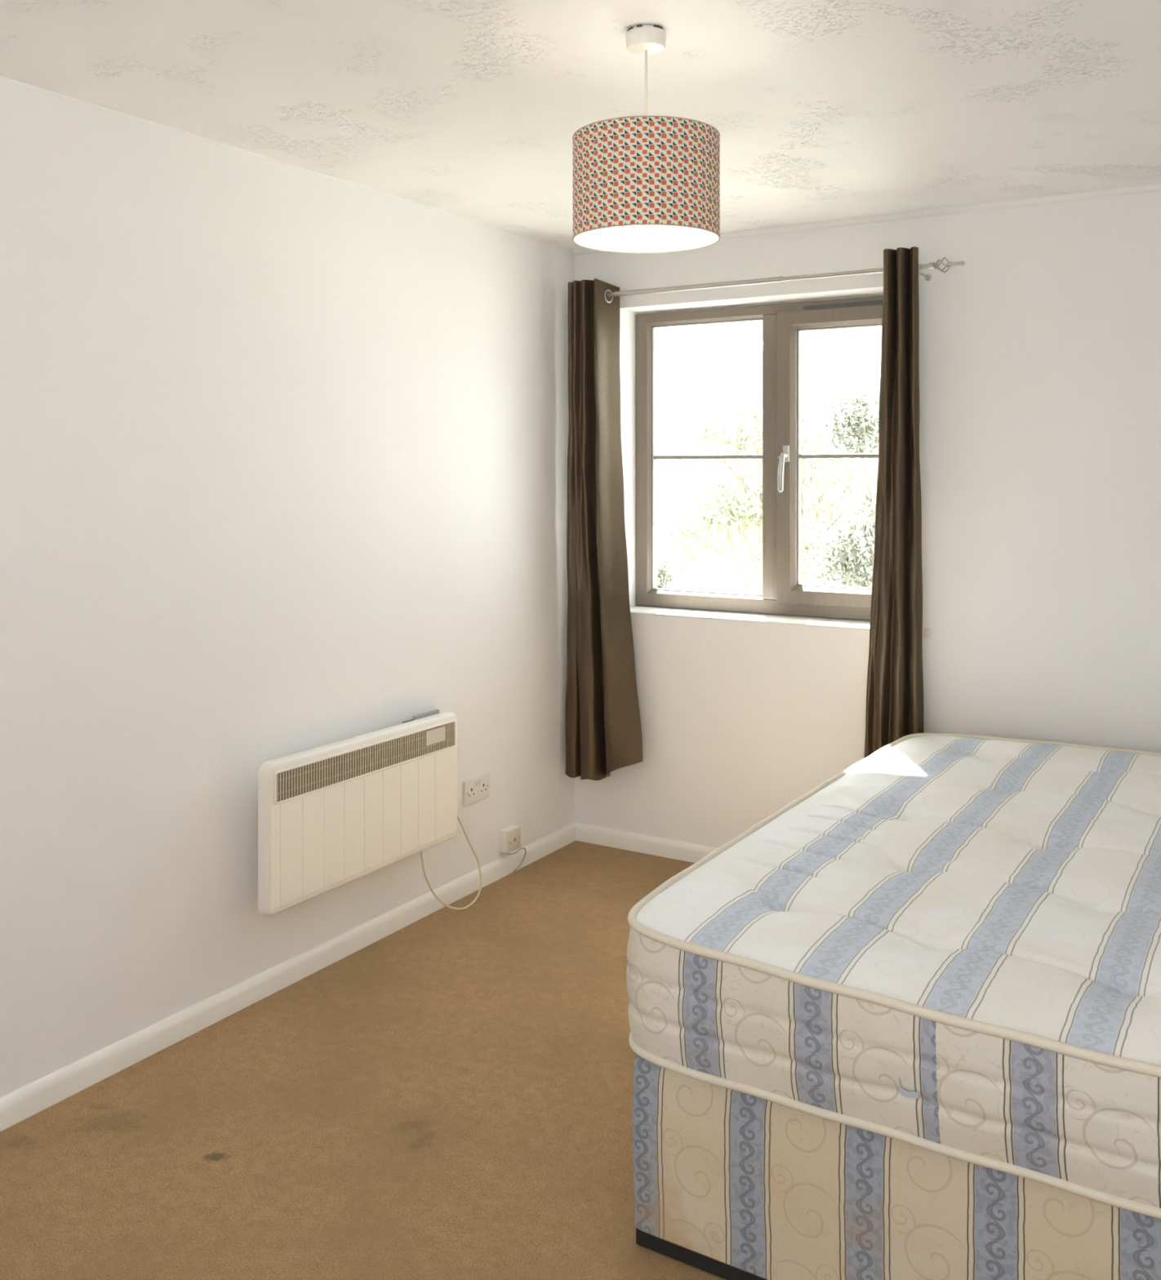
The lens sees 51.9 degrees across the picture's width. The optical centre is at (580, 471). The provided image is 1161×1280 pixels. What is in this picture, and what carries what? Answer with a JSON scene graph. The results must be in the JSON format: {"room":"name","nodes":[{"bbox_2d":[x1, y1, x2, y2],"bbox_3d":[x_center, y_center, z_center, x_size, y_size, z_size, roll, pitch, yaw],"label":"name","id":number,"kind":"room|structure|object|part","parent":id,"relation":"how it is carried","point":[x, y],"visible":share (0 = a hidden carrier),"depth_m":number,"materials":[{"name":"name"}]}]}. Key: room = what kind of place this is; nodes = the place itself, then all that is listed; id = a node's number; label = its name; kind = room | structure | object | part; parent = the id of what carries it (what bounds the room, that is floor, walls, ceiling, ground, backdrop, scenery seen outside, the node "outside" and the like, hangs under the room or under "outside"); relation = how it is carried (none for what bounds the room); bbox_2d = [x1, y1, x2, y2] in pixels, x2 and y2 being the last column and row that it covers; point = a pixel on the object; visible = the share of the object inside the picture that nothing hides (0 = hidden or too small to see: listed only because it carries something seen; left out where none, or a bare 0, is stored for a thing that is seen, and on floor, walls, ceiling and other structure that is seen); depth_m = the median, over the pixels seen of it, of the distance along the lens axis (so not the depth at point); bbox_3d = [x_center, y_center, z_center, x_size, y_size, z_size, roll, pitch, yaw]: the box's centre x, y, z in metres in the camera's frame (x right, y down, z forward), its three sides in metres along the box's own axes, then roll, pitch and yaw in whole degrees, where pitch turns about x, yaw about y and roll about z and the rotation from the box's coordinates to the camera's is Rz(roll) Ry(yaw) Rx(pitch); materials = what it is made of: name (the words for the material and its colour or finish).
{"room":"bedroom","nodes":[
{"label":"bedroom","id":0,"kind":"room"},
{"bbox_2d":[0,78,574,1097],"bbox_3d":[-1.637,0.297,2.324,0.120,2.400,6.020,0,0,31],"label":"wall","id":1,"kind":"structure","parent":0,"point":[283,448],"depth_m":3.29,"materials":[{"name":"paint"}]},
{"bbox_2d":[0,75,573,251],"bbox_3d":[-1.221,-0.900,2.890,0.005,0.005,4.620,0,0,31],"label":"trim","id":2,"kind":"structure","parent":1,"relation":"attached to","point":[1,77],"depth_m":3.35,"materials":[{"name":"paint"}]},
{"bbox_2d":[0,822,575,1131],"bbox_3d":[-1.216,1.463,2.887,0.016,0.068,4.620,0,0,31],"label":"baseboard","id":3,"kind":"structure","parent":1,"relation":"attached to","point":[16,1106],"depth_m":3.33,"materials":[{"name":"white paint"}]},
{"bbox_2d":[257,709,481,915],"bbox_3d":[-0.636,1.148,3.759,0.104,0.698,1.041,0,0,31],"label":"wall heater","id":4,"kind":"object","parent":1,"relation":"attached to","point":[331,816],"visible":1,"depth_m":3.58,"materials":[{"name":"beige metal"}]},
{"bbox_3d":[-0.638,1.070,3.663,0.003,0.286,0.849,0,0,31],"label":"panel","id":5,"kind":"part","parent":4,"relation":"part of","materials":[{"name":"beige metal"}]},
{"bbox_2d":[463,773,488,806],"bbox_3d":[-0.372,1.140,4.281,0.014,0.086,0.147,0,0,31],"label":"wall socket","id":6,"kind":"object","parent":1,"relation":"attached to","point":[475,789],"visible":1,"depth_m":4.27,"materials":[{"name":"white plastic"}]},
{"bbox_2d":[499,824,526,872],"bbox_3d":[-0.248,1.411,4.451,0.049,0.171,0.122,0,0,31],"label":"outlet box","id":7,"kind":"object","parent":1,"relation":"attached to","point":[510,836],"visible":1,"depth_m":4.41,"materials":[{"name":"white plastic"}]},
{"bbox_2d":[0,840,726,1279],"bbox_3d":[-0.298,1.567,1.658,3.100,0.140,6.270,0,0,31],"label":"floor","id":8,"kind":"structure","parent":0,"point":[449,1096],"depth_m":2.72,"materials":[{"name":"carpet"}]},
{"bbox_2d":[631,1053,1160,1279],"bbox_3d":[1.188,1.310,2.766,1.394,0.374,1.970,0,0,31],"label":"base","id":9,"kind":"object","parent":8,"relation":"on","point":[730,1184],"visible":0.34,"depth_m":2.08,"materials":[{"name":"beige fabric"}]},
{"bbox_2d":[626,733,1160,1219],"bbox_3d":[1.181,0.984,2.776,1.475,0.271,2.106,0,0,31],"label":"mattress","id":10,"kind":"object","parent":9,"relation":"on","point":[947,944],"visible":1,"depth_m":2.18,"materials":[{"name":"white fabric"}]},
{"bbox_3d":[1.181,0.879,2.775,1.432,0.060,2.065,0,0,31],"label":"panel","id":11,"kind":"part","parent":10,"relation":"part of","materials":[{"name":"white fabric"}]},
{"bbox_3d":[0.539,1.014,1.958,0.034,0.027,0.005,0,0,31],"label":"torn handle","id":12,"kind":"part","parent":10,"relation":"part of","materials":[{"name":"blue fabric"}]},
{"bbox_2d":[0,0,1160,249],"bbox_3d":[-0.298,-0.963,1.658,3.100,0.120,6.270,0,0,31],"label":"ceiling","id":13,"kind":"structure","parent":0,"point":[820,110],"depth_m":2.81,"materials":[{"name":"white paint"}]},
{"bbox_2d":[572,24,719,253],"bbox_3d":[0.134,-0.688,2.440,0.301,0.427,0.301,0,0,31],"label":"pendant lamp","id":14,"kind":"object","parent":13,"relation":"hanging from","point":[646,184],"visible":1,"depth_m":2.32,"materials":[{"name":"fabric"}]},
{"bbox_3d":[0.134,-0.523,2.440,0.060,0.092,0.060,0,0,31],"label":"bulb","id":15,"kind":"part","parent":14,"relation":"part of","materials":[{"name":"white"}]},
{"bbox_3d":[0.134,-0.580,2.440,0.300,0.207,0.300,0,0,31],"label":"lamp shade","id":16,"kind":"part","parent":14,"relation":"part of","materials":[{"name":"multicoloured fabric"}]},
{"bbox_3d":[0.134,-0.744,2.440,0.005,0.242,0.005,0,0,31],"label":"cord","id":17,"kind":"part","parent":14,"relation":"part of","materials":[{"name":"beige plastic"}]},
{"bbox_2d":[657,322,762,594],"bbox_3d":[0.457,-0.103,24.750,5.800,8.600,6.100,0,0,31],"label":"sky","id":18,"kind":"structure","parent":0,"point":[729,356],"depth_m":22.64,"materials":[{"name":"white"}]},
{"bbox_2d":[574,191,1160,847],"bbox_3d":[1.263,0.297,4.232,3.100,2.400,0.250,0,0,31],"label":"wall","id":19,"kind":"structure","parent":0,"point":[1039,353],"depth_m":4.03,"materials":[{"name":"paint"}]},
{"bbox_2d":[574,822,717,862],"bbox_3d":[1.194,1.463,4.118,2.860,0.068,0.016,0,0,31],"label":"baseboard","id":20,"kind":"structure","parent":19,"relation":"attached to","point":[633,842],"depth_m":4.69,"materials":[{"name":"white paint"}]},
{"bbox_2d":[630,295,883,630],"bbox_3d":[0.710,-0.037,4.549,1.185,1.218,0.221,0,0,31],"label":"window","id":21,"kind":"structure","parent":19,"relation":"in","point":[784,600],"depth_m":4.58,"materials":[{"name":"grey plastic"}]},
{"bbox_3d":[0.705,0.560,4.540,1.184,0.023,0.201,0,0,31],"label":"sill","id":22,"kind":"part","parent":21,"relation":"part of","materials":[{"name":"paint"}]},
{"bbox_3d":[0.767,-0.013,4.516,0.029,0.180,0.056,0,0,37],"label":"handle","id":23,"kind":"part","parent":21,"relation":"part of","materials":[{"name":"silver metal"}]},
{"bbox_3d":[0.986,-0.056,4.455,0.515,1.113,0.074,0,0,31],"label":"sash","id":24,"kind":"part","parent":21,"relation":"part of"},
{"bbox_2d":[802,300,882,310],"bbox_3d":[1.001,-0.615,4.413,0.375,0.024,0.012,0,0,31],"label":"vent","id":25,"kind":"object","parent":21,"relation":"attached to","point":[814,304],"depth_m":4.43,"materials":[{"name":"plastic"}]},
{"bbox_2d":[607,257,964,297],"bbox_3d":[0.651,-0.690,4.382,1.508,0.061,0.127,0,0,31],"label":"pole","id":26,"kind":"object","parent":19,"relation":"attached to","point":[934,265],"visible":0.89,"depth_m":4.31,"materials":[{"name":"silver metal"}]},
{"bbox_2d":[564,278,642,780],"bbox_3d":[0.083,0.231,4.667,0.333,1.964,0.133,0,0,16],"label":"curtain","id":27,"kind":"object","parent":26,"relation":"hanging from","point":[603,729],"visible":1,"depth_m":4.67,"materials":[{"name":"brown fabric"}]},
{"bbox_2d":[863,246,923,758],"bbox_3d":[1.053,0.231,4.076,0.226,1.971,0.089,0,0,38],"label":"curtain","id":28,"kind":"object","parent":26,"relation":"hanging from","point":[894,711],"visible":0.84,"depth_m":4.04,"materials":[{"name":"brown fabric"}]},
{"bbox_2d":[572,182,1160,255],"bbox_3d":[1.193,-0.893,4.116,2.860,0.020,0.020,0,0,31],"label":"trim","id":29,"kind":"structure","parent":19,"relation":"attached to","point":[1153,187],"depth_m":4.09,"materials":[{"name":"paint"}]},
{"bbox_2d":[923,627,931,637],"bbox_3d":[1.194,0.555,4.108,0.031,0.033,0.032,0,0,31],"label":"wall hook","id":30,"kind":"object","parent":19,"relation":"attached to","point":[926,631],"visible":1,"depth_m":4.12,"materials":[{"name":"white plastic"}]},
{"label":"outside","id":31,"kind":"structure","parent":0,"visible":0},
{"bbox_2d":[808,523,871,586],"bbox_3d":[14.919,4.347,48.784,100.000,0.300,89.400,0,0,31],"label":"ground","id":32,"kind":"structure","parent":31,"point":[813,581],"depth_m":48.55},
{"bbox_2d":[657,546,676,588],"bbox_3d":[0.557,2.410,10.248,0.685,3.581,0.620,0,0,31],"label":"shrub","id":33,"kind":"object","parent":32,"relation":"on","point":[662,580],"visible":0.12,"depth_m":10.13,"materials":[{"name":"green plant"}]},
{"bbox_2d":[657,383,847,594],"bbox_3d":[1.580,1.659,11.326,1.856,5.084,1.116,0,0,31],"label":"tree","id":34,"kind":"object","parent":32,"relation":"on","point":[739,516],"visible":0.66,"depth_m":11.25,"materials":[{"name":"green plant"}]},
{"bbox_2d":[675,396,878,591],"bbox_3d":[2.862,1.645,14.343,3.664,5.115,1.461,0,0,31],"label":"tree","id":35,"kind":"object","parent":32,"relation":"on","point":[848,484],"visible":0.12,"depth_m":14.32,"materials":[{"name":"green plant"}]},
{"bbox_2d":[808,384,879,586],"bbox_3d":[2.532,1.752,9.497,1.370,4.897,0.987,0,0,-8],"label":"tree","id":36,"kind":"object","parent":32,"relation":"on","point":[849,557],"visible":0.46,"depth_m":9.46,"materials":[{"name":"green plant"}]}
]}

